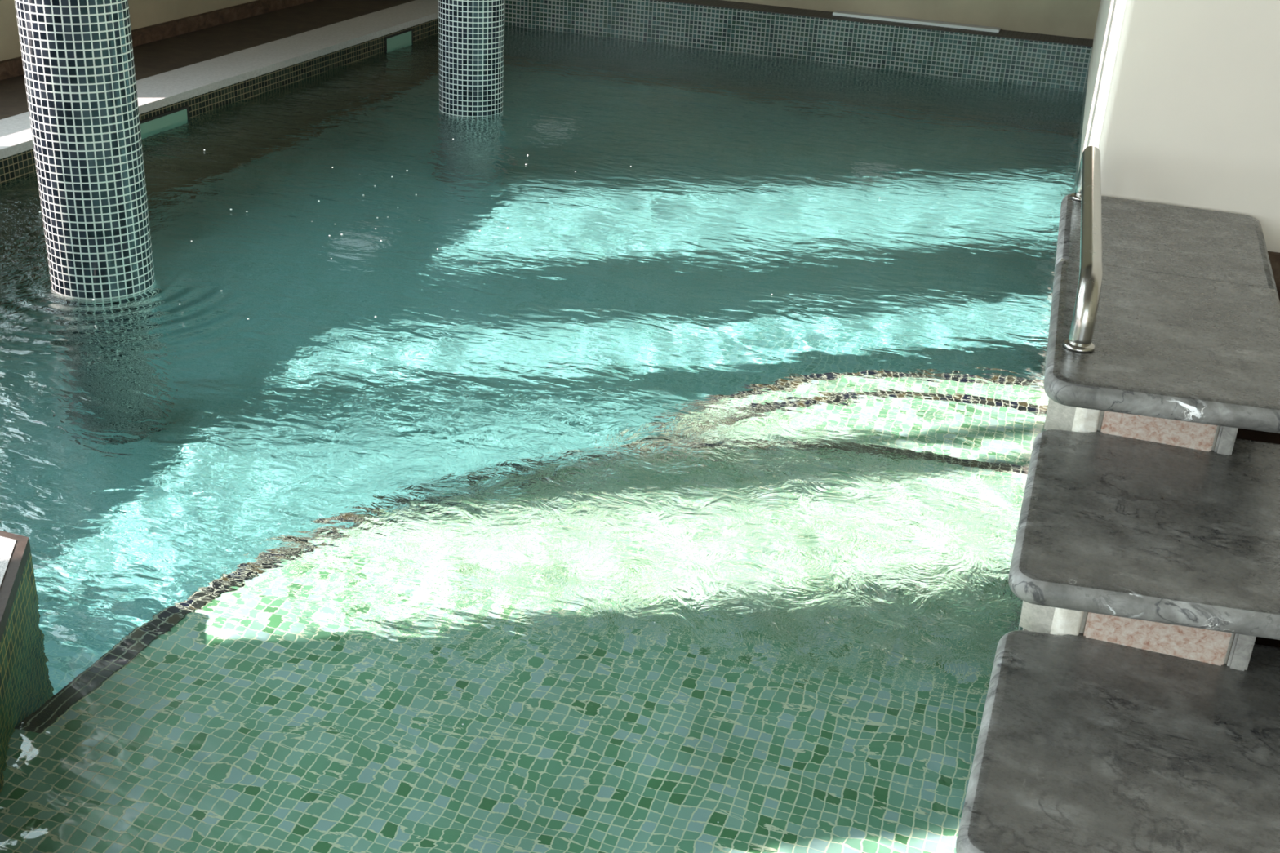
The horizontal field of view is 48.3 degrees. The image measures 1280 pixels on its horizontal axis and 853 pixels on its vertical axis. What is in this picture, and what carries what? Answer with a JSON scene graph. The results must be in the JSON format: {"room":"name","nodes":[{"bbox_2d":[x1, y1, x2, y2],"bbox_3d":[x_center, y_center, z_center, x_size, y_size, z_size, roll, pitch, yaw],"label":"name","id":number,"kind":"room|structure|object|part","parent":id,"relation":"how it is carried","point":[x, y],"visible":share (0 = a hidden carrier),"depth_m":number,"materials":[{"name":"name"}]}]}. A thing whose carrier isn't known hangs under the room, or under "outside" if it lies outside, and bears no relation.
{"room":"indoor swimming pool","nodes":[
{"label":"indoor swimming pool","id":0,"kind":"room"},
{"bbox_2d":[0,536,16,586],"bbox_3d":[-1.129,1.398,0.499,7.856,0.022,5.026,11,26,15],"label":"deck","id":1,"kind":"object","parent":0,"point":[6,544],"visible":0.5,"depth_m":2.88,"materials":[{"name":"grey stone"}]},
{"bbox_2d":[0,550,36,707],"bbox_3d":[-1.167,2.026,0.793,7.900,1.347,5.070,11,26,15],"label":"wall","id":2,"kind":"structure","parent":0,"point":[12,635],"depth_m":2.80,"materials":[{"name":"tile"}]},
{"bbox_2d":[0,530,31,642],"bbox_3d":[-1.129,1.404,0.501,7.900,0.030,5.070,11,26,15],"label":"trim","id":3,"kind":"structure","parent":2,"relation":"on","point":[11,580],"depth_m":2.82,"materials":[{"name":"stone"}]},
{"bbox_2d":[0,0,257,61],"bbox_3d":[-3.671,-3.130,3.496,0.120,6.000,12.590,11,26,15],"label":"wall","id":4,"kind":"structure","parent":0,"point":[143,13],"depth_m":7.62,"materials":[{"name":"beige paint"}]},
{"bbox_2d":[0,0,315,79],"bbox_3d":[-2.945,-1.719,6.792,0.035,0.075,7.120,11,26,15],"label":"baseboard","id":5,"kind":"structure","parent":4,"relation":"attached to","point":[11,68],"depth_m":7.98,"materials":[{"name":"brown stone"}]},
{"bbox_2d":[0,0,414,119],"bbox_3d":[-2.776,-1.523,6.720,0.664,0.200,7.290,11,26,15],"label":"floor","id":6,"kind":"structure","parent":0,"point":[166,55],"depth_m":7.87,"materials":[{"name":"brown stone"}]},
{"bbox_2d":[0,17,438,182],"bbox_3d":[-2.278,-0.857,6.794,0.120,1.342,7.013,11,26,15],"label":"wall","id":7,"kind":"structure","parent":0,"point":[17,165],"depth_m":7.25,"materials":[{"name":"tile"}]},
{"bbox_2d":[139,105,189,134],"bbox_3d":[-2.186,-1.365,6.546,0.013,0.144,0.389,11,26,15],"label":"skimmer","id":8,"kind":"object","parent":7,"relation":"attached to","point":[182,113],"visible":0.34,"depth_m":6.54,"materials":[{"name":"teal"}]},
{"bbox_3d":[-2.186,-1.365,6.546,0.013,0.144,0.389,11,26,15],"label":"frame","id":9,"kind":"part","parent":8,"relation":"part of","materials":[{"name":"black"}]},
{"bbox_2d":[0,0,438,159],"bbox_3d":[-2.339,-1.492,6.514,0.324,0.036,6.843,11,26,15],"label":"pool ledge","id":10,"kind":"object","parent":7,"relation":"on","point":[166,88],"depth_m":7.35,"materials":[{"name":"grey stone"}]},
{"bbox_2d":[384,27,413,50],"bbox_3d":[-1.450,-2.286,8.576,0.013,0.164,0.354,11,26,15],"label":"skimmer","id":11,"kind":"object","parent":7,"relation":"attached to","point":[406,37],"visible":0.59,"depth_m":8.55,"materials":[{"name":"teal"}]},
{"bbox_2d":[504,0,1092,91],"bbox_3d":[0.547,-1.997,9.381,5.200,1.509,0.327,11,26,15],"label":"wall","id":12,"kind":"structure","parent":0,"point":[921,51],"depth_m":8.82,"materials":[{"name":"tile"}]},
{"bbox_2d":[655,0,1093,46],"bbox_3d":[0.590,-2.681,9.068,5.200,0.010,0.312,11,26,15],"label":"trim","id":13,"kind":"structure","parent":12,"relation":"on","point":[718,3],"depth_m":8.74,"materials":[{"name":"tile"}]},
{"bbox_2d":[832,10,1000,32],"bbox_3d":[1.700,-2.500,8.792,1.023,0.016,0.125,11,26,15],"label":"grate","id":14,"kind":"object","parent":13,"relation":"on","point":[972,27],"visible":1,"depth_m":8.76,"materials":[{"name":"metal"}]},
{"bbox_2d":[723,0,1100,39],"bbox_3d":[2.054,-4.808,7.793,8.120,6.000,0.150,11,26,15],"label":"wall","id":15,"kind":"structure","parent":0,"point":[1066,18],"depth_m":8.70,"materials":[{"name":"beige paint"}]},
{"bbox_2d":[1017,0,1279,630],"bbox_3d":[2.980,-2.136,3.556,3.183,6.970,8.690,11,26,15],"label":"wall","id":16,"kind":"structure","parent":0,"point":[1182,104],"depth_m":3.91,"materials":[{"name":"paint"}]},
{"bbox_2d":[1054,193,1277,293],"bbox_3d":[1.361,-0.476,3.733,0.535,0.055,0.684,11,26,15],"label":"stone landing","id":17,"kind":"object","parent":16,"relation":"attached to","point":[1140,235],"visible":0.82,"depth_m":3.67,"materials":[{"name":"grey stone"}]},
{"bbox_2d":[1062,146,1102,352],"bbox_3d":[1.077,-0.474,3.437,0.066,0.161,1.267,10,26,13],"label":"handrail","id":18,"kind":"object","parent":17,"relation":"on","point":[1088,185],"visible":1,"depth_m":3.00,"materials":[{"name":"silver metal"}]},
{"bbox_2d":[1235,428,1279,647],"bbox_3d":[1.806,0.266,2.917,1.210,0.545,0.740,11,26,15],"label":"trim","id":19,"kind":"structure","parent":16,"relation":"attached to","point":[1242,433],"depth_m":3.31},
{"bbox_2d":[1267,251,1279,301],"bbox_3d":[2.895,-0.085,3.736,2.500,0.400,0.025,11,26,15],"label":"baseboard","id":20,"kind":"structure","parent":16,"relation":"attached to","point":[1274,257],"depth_m":3.97,"materials":[{"name":"brown wood"}]},
{"bbox_3d":[1.081,0.242,3.179,0.370,0.087,2.300,11,26,15],"label":"pier","id":21,"kind":"object","parent":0,"visible":0},
{"bbox_2d":[955,630,1279,852],"bbox_3d":[0.939,0.551,2.341,0.749,0.055,0.811,11,26,15],"label":"stone step","id":22,"kind":"structure","parent":21,"relation":"on","point":[1084,744],"depth_m":2.31,"materials":[{"name":"grey stone"}]},
{"bbox_2d":[1018,600,1256,671],"bbox_3d":[0.957,0.287,2.746,0.397,0.170,0.400,11,26,15],"label":"stone riser","id":23,"kind":"object","parent":22,"relation":"on","point":[1220,648],"visible":0.16,"depth_m":2.57,"materials":[{"name":"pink stone"}]},
{"bbox_2d":[1008,429,1279,639],"bbox_3d":[1.113,0.187,2.715,0.746,0.055,0.833,11,26,15],"label":"stone step","id":24,"kind":"structure","parent":23,"relation":"on","point":[1108,524],"depth_m":2.61,"materials":[{"name":"grey stone"}]},
{"bbox_2d":[1044,397,1238,455],"bbox_3d":[1.103,-0.087,3.137,0.375,0.170,0.400,11,26,15],"label":"stone riser","id":25,"kind":"object","parent":24,"relation":"on","point":[1197,436],"visible":0.17,"depth_m":2.97,"materials":[{"name":"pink stone"}]},
{"bbox_2d":[1044,258,1279,433],"bbox_3d":[1.136,-0.184,3.082,0.515,0.055,0.822,11,26,15],"label":"stair tread","id":26,"kind":"object","parent":25,"relation":"on","point":[1167,346],"visible":1,"depth_m":2.95,"materials":[{"name":"grey stone"}]},
{"bbox_3d":[-0.483,0.409,5.847,4.436,0.150,8.513,11,26,15],"label":"floor","id":27,"kind":"structure","parent":0,"visible":0},
{"bbox_2d":[14,0,155,299],"bbox_3d":[-1.638,-2.530,3.715,0.320,6.890,0.320,11,26,15],"label":"column","id":28,"kind":"structure","parent":27,"relation":"on","point":[77,56],"depth_m":4.37,"materials":[{"name":"tile"}]},
{"bbox_2d":[438,0,504,116],"bbox_3d":[-0.729,-3.657,6.228,0.320,6.890,0.320,11,26,15],"label":"column","id":29,"kind":"structure","parent":27,"relation":"on","point":[471,32],"depth_m":6.96,"materials":[{"name":"tile"}]},
{"bbox_2d":[0,25,1084,852],"bbox_3d":[-0.436,-0.223,5.713,4.209,1.212,8.100,11,26,15],"label":"pool water","id":30,"kind":"object","parent":27,"relation":"on","point":[580,434],"visible":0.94,"depth_m":3.65,"materials":[{"name":"teal liquid"}]},
{"bbox_2d":[39,138,880,740],"bbox_3d":[-0.686,-0.389,4.633,3.441,0.007,4.097,11,26,15],"label":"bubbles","id":31,"kind":"object","parent":30,"relation":"on","point":[452,139],"visible":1,"depth_m":5.35,"materials":[{"name":"white"}]}
]}

